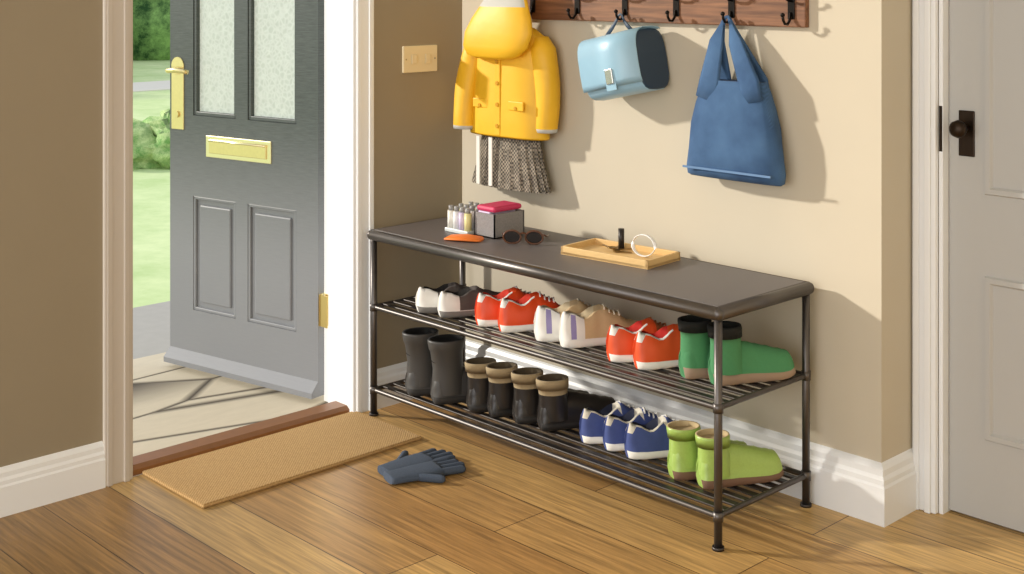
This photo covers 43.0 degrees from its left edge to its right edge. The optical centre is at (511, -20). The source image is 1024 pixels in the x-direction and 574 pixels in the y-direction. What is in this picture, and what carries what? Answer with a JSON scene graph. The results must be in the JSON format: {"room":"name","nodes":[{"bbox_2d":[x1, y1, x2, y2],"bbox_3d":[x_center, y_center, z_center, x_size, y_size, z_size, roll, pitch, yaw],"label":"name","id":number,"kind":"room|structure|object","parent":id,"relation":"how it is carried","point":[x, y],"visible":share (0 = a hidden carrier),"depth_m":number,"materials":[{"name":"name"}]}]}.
{"room":"entrance hallway","nodes":[
{"label":"entrance hallway","id":0,"kind":"room"},
{"bbox_2d":[0,0,461,466],"bbox_3d":[-2.108,0.106,2.808,5.200,2.600,0.170,0,0,-44],"label":"wall","id":1,"kind":"structure","parent":0,"point":[51,51],"depth_m":3.57,"materials":[{"name":"beige paint"}]},
{"bbox_2d":[0,361,421,517],"bbox_3d":[-2.042,1.343,2.740,5.200,0.125,0.020,0,0,-44],"label":"baseboard","id":2,"kind":"structure","parent":1,"relation":"attached to","point":[51,478],"depth_m":3.52,"materials":[{"name":"white paint"}]},
{"bbox_2d":[103,0,373,486],"bbox_3d":[-0.853,0.348,4.000,0.940,2.115,0.200,0,0,-44],"label":"trim","id":3,"kind":"structure","parent":1,"relation":"attached to","point":[345,314],"depth_m":4.21,"materials":[{"name":"beige paint"}]},
{"bbox_2d":[133,401,348,475],"bbox_3d":[-0.834,1.393,3.979,0.770,0.026,0.085,0,0,-44],"label":"door sill","id":4,"kind":"object","parent":1,"relation":"attached to","point":[192,448],"depth_m":3.94,"materials":[{"name":"brown wood"}]},
{"bbox_2d":[164,0,327,398],"bbox_3d":[-0.934,0.386,4.517,0.790,2.000,0.116,0,0,35],"label":"door","id":5,"kind":"structure","parent":1,"relation":"in","point":[247,76],"depth_m":4.53,"materials":[{"name":"grey paint"}]},
{"bbox_2d":[402,45,436,72],"bbox_3d":[-0.310,0.266,4.409,0.150,0.090,0.012,0,0,-44],"label":"light switch","id":6,"kind":"object","parent":1,"relation":"attached to","point":[422,58],"visible":1,"depth_m":4.40,"materials":[{"name":"beige"}]},
{"bbox_2d":[0,396,1023,573],"bbox_3d":[-0.324,1.431,1.215,5.565,0.050,4.600,0,0,-44],"label":"floor","id":7,"kind":"structure","parent":0,"point":[514,509],"depth_m":3.32,"materials":[{"name":"brown wood"}]},
{"bbox_2d":[142,411,420,507],"bbox_3d":[-0.664,1.400,3.840,0.756,0.012,0.334,0,0,-44],"label":"doormat","id":8,"kind":"object","parent":7,"relation":"on","point":[225,474],"depth_m":3.80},
{"bbox_2d":[377,448,465,484],"bbox_3d":[-0.261,1.393,3.732,0.250,0.024,0.235,0,0,-13],"label":"gloves","id":9,"kind":"object","parent":7,"relation":"on","point":[431,465],"visible":1,"depth_m":3.70,"materials":[{"name":"fabric"}]},
{"bbox_2d":[367,217,814,551],"bbox_3d":[0.170,1.106,3.844,0.426,0.600,1.422,0,0,-44],"label":"shoe rack","id":10,"kind":"object","parent":7,"relation":"on","point":[708,290],"visible":0.73,"depth_m":3.53,"materials":[{"name":"grey metal"}]},
{"bbox_2d":[402,327,467,404],"bbox_3d":[-0.167,1.218,4.139,0.343,0.198,0.203,0,0,-20],"label":"boots","id":11,"kind":"object","parent":10,"relation":"on","point":[435,364],"visible":0.64,"depth_m":4.07,"materials":[{"name":"black rubber"}]},
{"bbox_2d":[415,282,500,317],"bbox_3d":[-0.148,1.006,4.128,0.306,0.085,0.160,0,0,-18],"label":"sneakers","id":12,"kind":"object","parent":10,"relation":"in","point":[450,300],"visible":0.71,"depth_m":4.08,"materials":[{"name":"grey leather"}]},
{"bbox_2d":[445,202,478,234],"bbox_3d":[-0.130,0.763,4.189,0.135,0.083,0.110,0,0,-44],"label":"bottles","id":13,"kind":"object","parent":10,"relation":"on","point":[461,217],"visible":0.67,"depth_m":4.15,"materials":[{"name":"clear plastic"}]},
{"bbox_2d":[444,234,483,241],"bbox_3d":[-0.149,0.798,4.039,0.120,0.014,0.084,0,0,18],"label":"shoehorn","id":14,"kind":"object","parent":10,"relation":"on","point":[455,237],"visible":1,"depth_m":4.02,"materials":[{"name":"orange plastic"}]},
{"bbox_2d":[465,357,517,417],"bbox_3d":[0.014,1.242,3.997,0.312,0.150,0.148,0,0,-19],"label":"ankle boots","id":15,"kind":"object","parent":10,"relation":"in","point":[490,387],"visible":0.57,"depth_m":3.95,"materials":[{"name":"black"}]},
{"bbox_2d":[474,201,523,238],"bbox_3d":[-0.040,0.756,4.125,0.130,0.097,0.093,0,0,-44],"label":"storage basket","id":16,"kind":"object","parent":10,"relation":"on","point":[492,219],"visible":0.94,"depth_m":4.09,"materials":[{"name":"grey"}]},
{"bbox_2d":[475,286,560,332],"bbox_3d":[0.047,0.993,3.960,0.298,0.110,0.175,0,0,-23],"label":"sneakers","id":17,"kind":"object","parent":10,"relation":"in","point":[513,310],"visible":0.72,"depth_m":3.92,"materials":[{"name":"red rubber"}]},
{"bbox_2d":[502,229,548,244],"bbox_3d":[0.042,0.784,4.031,0.137,0.046,0.130,0,0,8],"label":"sunglasses","id":18,"kind":"object","parent":10,"relation":"on","point":[533,237],"visible":1,"depth_m":3.97,"materials":[{"name":"brown plastic"}]},
{"bbox_2d":[511,367,615,431],"bbox_3d":[0.160,1.242,3.883,0.313,0.150,0.165,0,0,-20],"label":"ankle boots","id":19,"kind":"object","parent":10,"relation":"on","point":[547,401],"visible":0.85,"depth_m":3.84,"materials":[{"name":"black"}]},
{"bbox_2d":[534,298,636,347],"bbox_3d":[0.229,0.992,3.798,0.310,0.113,0.173,0,0,-22],"label":"sneakers","id":20,"kind":"object","parent":10,"relation":"in","point":[574,324],"visible":0.8,"depth_m":3.75,"materials":[{"name":"beige leather"}]},
{"bbox_2d":[561,238,679,268],"bbox_3d":[0.314,0.793,3.786,0.310,0.024,0.164,0,0,41],"label":"wooden tray","id":21,"kind":"object","parent":10,"relation":"on","point":[593,249],"visible":0.98,"depth_m":3.77,"materials":[{"name":"brown wood"}]},
{"bbox_2d":[602,228,656,256],"bbox_3d":[0.348,0.763,3.798,0.073,0.066,0.221,0,0,-44],"label":"keys","id":22,"kind":"object","parent":21,"relation":"on","point":[620,246],"visible":1,"depth_m":3.82,"materials":[{"name":"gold metal"}]},
{"bbox_2d":[579,400,679,459],"bbox_3d":[0.372,1.264,3.688,0.234,0.106,0.312,0,0,-44],"label":"sneakers","id":23,"kind":"object","parent":10,"relation":"in","point":[641,433],"visible":0.8,"depth_m":3.63,"materials":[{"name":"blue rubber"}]},
{"bbox_2d":[606,317,680,369],"bbox_3d":[0.419,0.993,3.591,0.296,0.110,0.176,0,0,-23],"label":"sneakers","id":24,"kind":"object","parent":10,"relation":"in","point":[647,343],"visible":0.68,"depth_m":3.53,"materials":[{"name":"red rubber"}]},
{"bbox_2d":[666,420,783,489],"bbox_3d":[0.563,1.249,3.451,0.292,0.135,0.167,0,0,-20],"label":"ankle boots","id":25,"kind":"object","parent":10,"relation":"on","point":[690,456],"visible":0.9,"depth_m":3.41,"materials":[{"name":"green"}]},
{"bbox_2d":[677,315,795,385],"bbox_3d":[0.593,0.973,3.446,0.295,0.152,0.164,0,0,-20],"label":"ankle boots","id":26,"kind":"object","parent":10,"relation":"on","point":[743,362],"visible":0.91,"depth_m":3.40,"materials":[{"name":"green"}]},
{"bbox_2d":[462,0,938,512],"bbox_3d":[1.470,0.106,3.057,0.305,2.600,4.770,0,0,-44],"label":"wall","id":27,"kind":"structure","parent":0,"point":[840,220],"depth_m":3.57,"materials":[{"name":"beige paint"}]},
{"bbox_2d":[472,135,551,193],"bbox_3d":[-0.008,0.582,4.303,0.103,0.203,0.369,0,0,-44],"label":"skirt","id":28,"kind":"object","parent":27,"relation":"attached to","point":[501,163],"visible":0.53,"depth_m":4.24,"materials":[{"name":"fabric"}]},
{"bbox_2d":[527,0,808,27],"bbox_3d":[0.356,0.059,3.945,0.073,0.137,1.225,0,0,-44],"label":"coat rack","id":29,"kind":"object","parent":27,"relation":"attached to","point":[769,13],"visible":0.82,"depth_m":3.82,"materials":[{"name":"brown wood"}]},
{"bbox_2d":[453,0,559,140],"bbox_3d":[-0.028,0.249,4.283,0.158,0.527,0.438,0,0,-44],"label":"raincoat","id":30,"kind":"object","parent":29,"relation":"hanging from","point":[507,85],"visible":1,"depth_m":4.20,"materials":[{"name":"yellow plastic"}]},
{"bbox_2d":[577,13,668,100],"bbox_3d":[0.333,0.233,3.914,0.149,0.269,0.266,0,0,-44],"label":"handbag","id":31,"kind":"object","parent":29,"relation":"hanging from","point":[632,61],"visible":1,"depth_m":3.85,"materials":[{"name":"blue leather"}]},
{"bbox_2d":[682,15,785,185],"bbox_3d":[0.625,0.329,3.645,0.100,0.462,0.329,0,0,-44],"label":"tote bag","id":32,"kind":"object","parent":29,"relation":"hanging from","point":[736,135],"visible":1,"depth_m":3.60,"materials":[{"name":"blue fabric"}]},
{"bbox_2d":[466,339,916,527],"bbox_3d":[0.451,1.328,4.003,0.185,0.156,1.653,0,0,-44],"label":"baseboard","id":33,"kind":"structure","parent":27,"relation":"attached to","point":[871,491],"depth_m":3.49,"materials":[{"name":"white paint"}]},
{"bbox_2d":[912,0,949,513],"bbox_3d":[1.459,0.341,3.169,0.165,2.130,0.978,0,0,-44],"label":"trim","id":34,"kind":"structure","parent":27,"relation":"attached to","point":[925,25],"depth_m":3.43,"materials":[{"name":"white paint"}]},
{"bbox_2d":[939,0,1023,531],"bbox_3d":[1.418,0.385,3.154,0.106,2.030,0.805,0,0,-44],"label":"door","id":35,"kind":"structure","parent":27,"relation":"in","point":[986,37],"depth_m":3.36,"materials":[{"name":"grey paint"}]},
{"label":"outside","id":36,"kind":"structure","parent":0,"visible":0},
{"bbox_2d":[133,60,169,307],"bbox_3d":[-13.807,1.576,33.171,100.000,0.100,59.830,0,0,-44],"label":"ground","id":37,"kind":"structure","parent":36,"point":[151,187],"depth_m":8.48,"materials":[{"name":"green plant"}]},
{"bbox_2d":[133,80,169,358],"bbox_3d":[1.681,1.520,17.051,100.000,0.012,13.340,0,0,-44],"label":"garden path","id":38,"kind":"structure","parent":37,"relation":"on","point":[151,323],"depth_m":5.72,"materials":[{"name":"beige concrete"}]},
{"bbox_2d":[133,109,169,169],"bbox_3d":[-2.776,1.365,11.407,1.260,0.549,2.256,0,0,29],"label":"shrub","id":39,"kind":"object","parent":37,"relation":"on","point":[151,136],"visible":0.24,"depth_m":10.57,"materials":[{"name":"green plant"}]},
{"bbox_2d":[133,0,169,60],"bbox_3d":[-7.919,-0.148,26.151,34.396,4.042,5.234,0,0,-44],"label":"hedge","id":40,"kind":"object","parent":37,"relation":"on","point":[151,18],"visible":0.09,"depth_m":24.63,"materials":[{"name":"green plant"}]},
{"bbox_2d":[133,352,327,476],"bbox_3d":[-1.150,1.466,4.409,2.800,0.120,0.968,0,0,-44],"label":"stone paving","id":41,"kind":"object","parent":37,"relation":"on","point":[173,404],"visible":0.03,"depth_m":4.31,"materials":[{"name":"stone"}]}
]}

